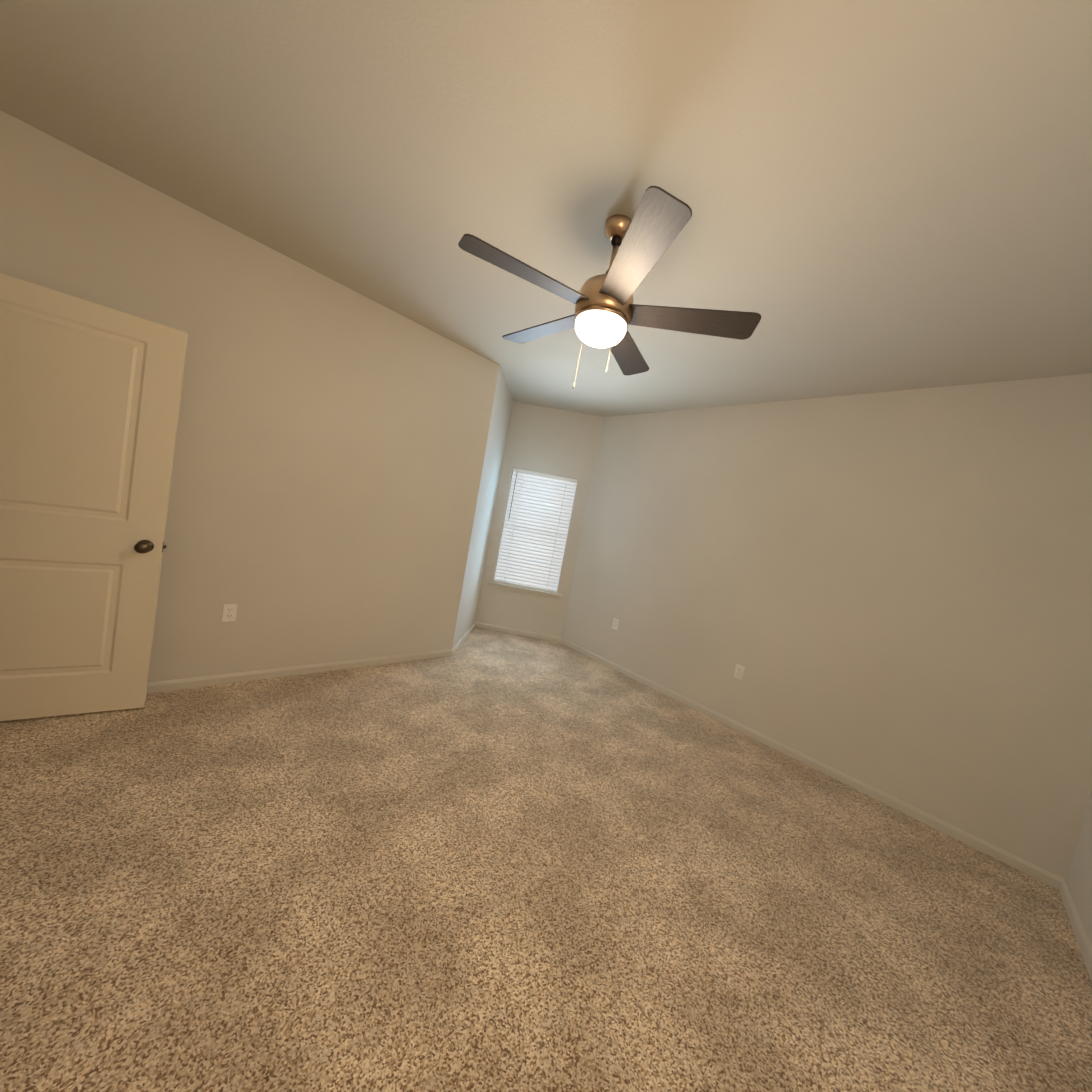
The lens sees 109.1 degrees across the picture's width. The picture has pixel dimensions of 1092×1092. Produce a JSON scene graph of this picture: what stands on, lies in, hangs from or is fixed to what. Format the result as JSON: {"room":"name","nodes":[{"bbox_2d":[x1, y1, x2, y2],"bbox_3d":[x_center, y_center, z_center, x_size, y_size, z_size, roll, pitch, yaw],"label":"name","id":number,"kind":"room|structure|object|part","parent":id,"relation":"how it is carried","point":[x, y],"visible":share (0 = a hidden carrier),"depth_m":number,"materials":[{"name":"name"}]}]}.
{"room":"empty bedroom","nodes":[
{"label":"empty bedroom","id":0,"kind":"room"},
{"bbox_2d":[0,110,499,682],"bbox_3d":[-1.762,-0.441,2.599,2.960,2.700,0.140,7,5,-44],"label":"wall","id":1,"kind":"structure","parent":0,"point":[328,456],"depth_m":2.50,"materials":[{"name":"paint"}]},
{"bbox_2d":[0,273,187,720],"bbox_3d":[-2.349,-0.156,1.829,0.810,2.007,0.035,8,5,-36],"label":"door","id":2,"kind":"structure","parent":1,"relation":"in","point":[90,396],"depth_m":1.88,"materials":[{"name":"beige paint"}]},
{"bbox_2d":[134,540,153,552],"bbox_3d":[-2.096,-0.007,2.037,0.066,0.066,0.186,8,5,-36],"label":"door knob","id":3,"kind":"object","parent":2,"relation":"attached to","point":[143,546],"depth_m":1.97,"materials":[{"name":"brown metal"}]},
{"bbox_2d":[222,604,237,621],"bbox_3d":[-2.008,0.419,2.468,0.070,0.115,0.010,7,5,-44],"label":"electrical outlet","id":4,"kind":"object","parent":1,"relation":"attached to","point":[229,612],"visible":1,"depth_m":2.47,"materials":[{"name":"white plastic"}]},
{"bbox_2d":[147,621,1091,980],"bbox_3d":[-0.361,1.190,2.120,4.297,0.062,4.450,7,5,-44],"label":"baseboard","id":5,"kind":"structure","parent":1,"relation":"attached to","point":[1037,873],"depth_m":2.62,"materials":[{"name":"beige paint"}]},
{"bbox_2d":[452,367,512,647],"bbox_3d":[-0.704,-0.353,4.161,0.181,2.700,1.167,11,4,3],"label":"wall","id":6,"kind":"structure","parent":0,"point":[486,500],"depth_m":3.99,"materials":[{"name":"paint"}]},
{"bbox_2d":[476,401,602,637],"bbox_3d":[-0.141,-0.284,4.666,1.253,2.700,0.179,11,4,3],"label":"wall","id":7,"kind":"structure","parent":0,"point":[552,441],"depth_m":4.56,"materials":[{"name":"paint"}]},
{"bbox_2d":[488,581,560,599],"bbox_3d":[-0.258,0.518,4.669,0.888,0.068,0.130,10,4,1],"label":"window sill","id":8,"kind":"structure","parent":7,"relation":"attached to","point":[524,590],"depth_m":4.63,"materials":[{"name":"beige paint"}]},
{"bbox_2d":[494,468,577,592],"bbox_3d":[-0.130,-0.183,4.673,0.778,1.394,0.128,10,4,1],"label":"window","id":9,"kind":"structure","parent":7,"relation":"in","point":[566,479],"depth_m":4.64,"materials":[{"name":"white plastic"}]},
{"bbox_2d":[508,471,517,519],"bbox_3d":[-0.389,-0.604,4.587,0.009,0.591,0.018,10,4,1],"label":"blind wand","id":10,"kind":"object","parent":9,"relation":"hanging from","point":[512,496],"visible":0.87,"depth_m":4.58,"materials":[{"name":"grey plastic"}]},
{"bbox_3d":[-0.130,-0.183,4.646,0.766,1.317,0.018,10,4,1],"label":"window blind slats","id":11,"kind":"part","parent":9,"relation":"part of","materials":[{"name":"white plastic"}]},
{"bbox_3d":[-0.128,-0.185,4.712,0.778,1.394,0.050,10,4,1],"label":"window sash","id":12,"kind":"part","parent":9,"relation":"part of","materials":[{"name":"white plastic"}]},
{"bbox_2d":[0,627,1091,1091],"bbox_3d":[-0.396,1.274,2.146,4.577,0.120,4.789,7,5,-44],"label":"floor","id":13,"kind":"structure","parent":0,"point":[486,861],"depth_m":1.43,"materials":[{"name":"carpet"}]},
{"bbox_2d":[0,0,1091,416],"bbox_3d":[0.107,-1.494,1.961,4.577,0.120,4.789,7,5,-44],"label":"ceiling","id":14,"kind":"structure","parent":0,"point":[876,196],"depth_m":1.40,"materials":[{"name":"beige paint"}]},
{"bbox_2d":[458,186,760,388],"bbox_3d":[0.285,-1.037,1.672,1.202,0.676,1.228,11,4,3],"label":"ceiling fan","id":15,"kind":"object","parent":14,"relation":"hanging from","point":[607,312],"visible":1,"depth_m":1.58,"materials":[{"name":"brown wood"}]},
{"label":"blade","id":16,"kind":"part","parent":15,"relation":"part of","materials":[{"name":"brown wood"}]},
{"label":"blade","id":17,"kind":"part","parent":15,"relation":"part of","materials":[{"name":"brown wood"}]},
{"bbox_3d":[0.276,-1.172,1.677,0.248,0.416,0.248,11,4,3],"label":"motor","id":18,"kind":"part","parent":15,"relation":"part of","materials":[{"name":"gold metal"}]},
{"bbox_3d":[0.410,-1.013,2.013,0.148,0.006,0.537,-1,-2,26],"label":"blade","id":19,"kind":"part","parent":15,"relation":"part of","materials":[{"name":"brown wood"}]},
{"bbox_3d":[0.306,-0.986,1.330,0.148,0.006,0.537,22,2,-10],"label":"blade","id":20,"kind":"part","parent":15,"relation":"part of","materials":[{"name":"brown wood"}]},
{"bbox_3d":[0.602,-0.953,1.637,0.537,0.006,0.148,11,-8,8],"label":"blade","id":21,"kind":"part","parent":15,"relation":"part of","materials":[{"name":"brown wood"}]},
{"bbox_2d":[562,374,1091,879],"bbox_3d":[1.745,0.152,3.271,0.140,2.700,3.898,7,5,-44],"label":"wall","id":22,"kind":"structure","parent":0,"point":[888,592],"depth_m":2.61,"materials":[{"name":"paint"}]},
{"bbox_2d":[612,618,618,629],"bbox_3d":[0.737,0.818,4.124,0.010,0.115,0.070,7,5,-44],"label":"electrical outlet","id":23,"kind":"object","parent":22,"relation":"attached to","point":[615,623],"visible":1,"depth_m":4.12,"materials":[{"name":"white plastic"}]},
{"bbox_2d":[734,664,744,679],"bbox_3d":[1.597,1.033,3.209,0.010,0.115,0.070,7,5,-44],"label":"electrical outlet","id":24,"kind":"object","parent":22,"relation":"attached to","point":[739,671],"visible":1,"depth_m":3.21,"materials":[{"name":"white plastic"}]},
{"bbox_2d":[1066,790,1091,944],"bbox_3d":[1.416,0.285,0.394,4.577,2.700,0.140,7,5,-44],"label":"wall","id":25,"kind":"structure","parent":0,"point":[1079,878],"depth_m":1.87,"materials":[{"name":"paint"}]}
]}

